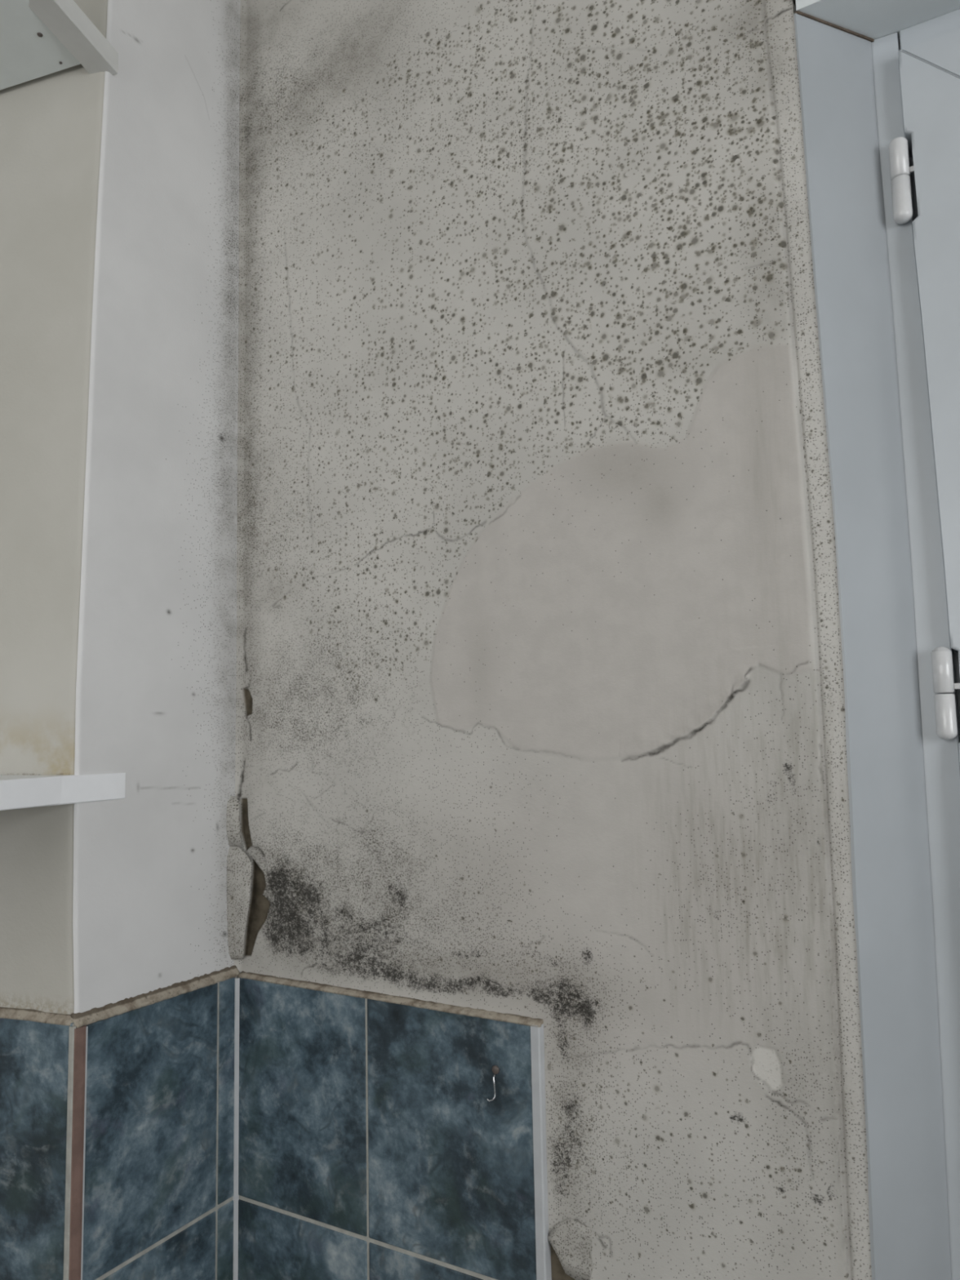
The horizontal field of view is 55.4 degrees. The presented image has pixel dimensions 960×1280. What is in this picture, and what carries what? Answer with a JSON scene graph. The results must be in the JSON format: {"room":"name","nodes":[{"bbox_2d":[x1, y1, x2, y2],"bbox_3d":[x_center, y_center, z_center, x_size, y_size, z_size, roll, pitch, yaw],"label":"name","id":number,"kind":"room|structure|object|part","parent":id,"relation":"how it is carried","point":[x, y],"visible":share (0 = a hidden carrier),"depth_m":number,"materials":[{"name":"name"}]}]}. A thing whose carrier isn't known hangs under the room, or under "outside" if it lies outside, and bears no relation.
{"room":"damaged room","nodes":[
{"label":"damaged room","id":0,"kind":"room"},
{"bbox_2d":[0,0,107,1279],"bbox_3d":[-1.058,0.369,1.149,1.408,2.700,0.032,-3,-6,19],"label":"wall pier","id":1,"kind":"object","parent":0,"point":[51,125],"visible":0.91,"depth_m":0.96,"materials":[{"name":"beige paint"}]},
{"bbox_2d":[0,0,118,89],"bbox_3d":[-0.826,-0.662,0.945,0.775,0.063,0.426,-3,-6,19],"label":"wall shelf","id":2,"kind":"object","parent":1,"relation":"attached to","point":[38,38],"visible":1,"depth_m":0.99,"materials":[{"name":"white plastic"}]},
{"bbox_2d":[0,772,125,810],"bbox_3d":[-0.805,0.157,0.903,0.758,0.028,0.419,-3,-6,19],"label":"wall shelf","id":3,"kind":"object","parent":1,"relation":"attached to","point":[16,791],"visible":1,"depth_m":0.91,"materials":[{"name":"white paint"}]},
{"bbox_2d":[68,0,240,1279],"bbox_3d":[-0.346,0.340,1.002,0.018,2.700,0.228,-5,-7,31],"label":"wall","id":4,"kind":"structure","parent":0,"point":[154,1165],"depth_m":1.03,"materials":[{"name":"white paint"}]},
{"bbox_2d":[226,0,900,1279],"bbox_3d":[0.611,0.286,0.649,2.600,2.700,0.173,-4,-7,30],"label":"wall","id":5,"kind":"structure","parent":0,"point":[541,778],"depth_m":0.92,"materials":[{"name":"beige paint"}]},
{"bbox_2d":[486,1065,499,1101],"bbox_3d":[0.013,0.435,0.897,0.009,0.032,0.012,-4,-7,30],"label":"wall hook","id":6,"kind":"object","parent":5,"relation":"attached to","point":[495,1070],"visible":1,"depth_m":0.90,"materials":[{"name":"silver metal"}]},
{"bbox_3d":[0.064,0.750,0.851,0.011,0.758,0.011,-4,-7,30],"label":"tile edge trim","id":7,"kind":"part","parent":5,"relation":"part of","materials":[{"name":"white plastic"}]},
{"bbox_2d":[793,10,951,1279],"bbox_3d":[0.344,0.007,0.803,0.098,1.175,0.021,1,-6,-22],"label":"trim","id":8,"kind":"structure","parent":5,"relation":"attached to","point":[909,1229],"depth_m":0.80,"materials":[{"name":"white paint"}]},
{"bbox_2d":[795,0,959,39],"bbox_3d":[0.733,-0.613,0.633,0.974,0.011,0.090,-4,-7,30],"label":"trim","id":9,"kind":"structure","parent":5,"relation":"attached to","point":[873,19],"depth_m":0.84,"materials":[{"name":"white paint"}]},
{"bbox_2d":[871,8,959,1279],"bbox_3d":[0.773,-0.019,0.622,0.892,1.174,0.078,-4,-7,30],"label":"door","id":10,"kind":"structure","parent":5,"relation":"in","point":[917,82],"depth_m":0.82,"materials":[{"name":"white paint"}]},
{"bbox_3d":[0.752,-0.540,0.671,0.804,0.072,0.057,-4,-7,30],"label":"sash rail","id":11,"kind":"part","parent":10,"relation":"part of","materials":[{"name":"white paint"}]},
{"bbox_3d":[0.773,-0.590,0.681,0.836,0.026,0.062,-4,-7,30],"label":"head rail","id":12,"kind":"part","parent":10,"relation":"part of","materials":[{"name":"white paint"}]}
]}

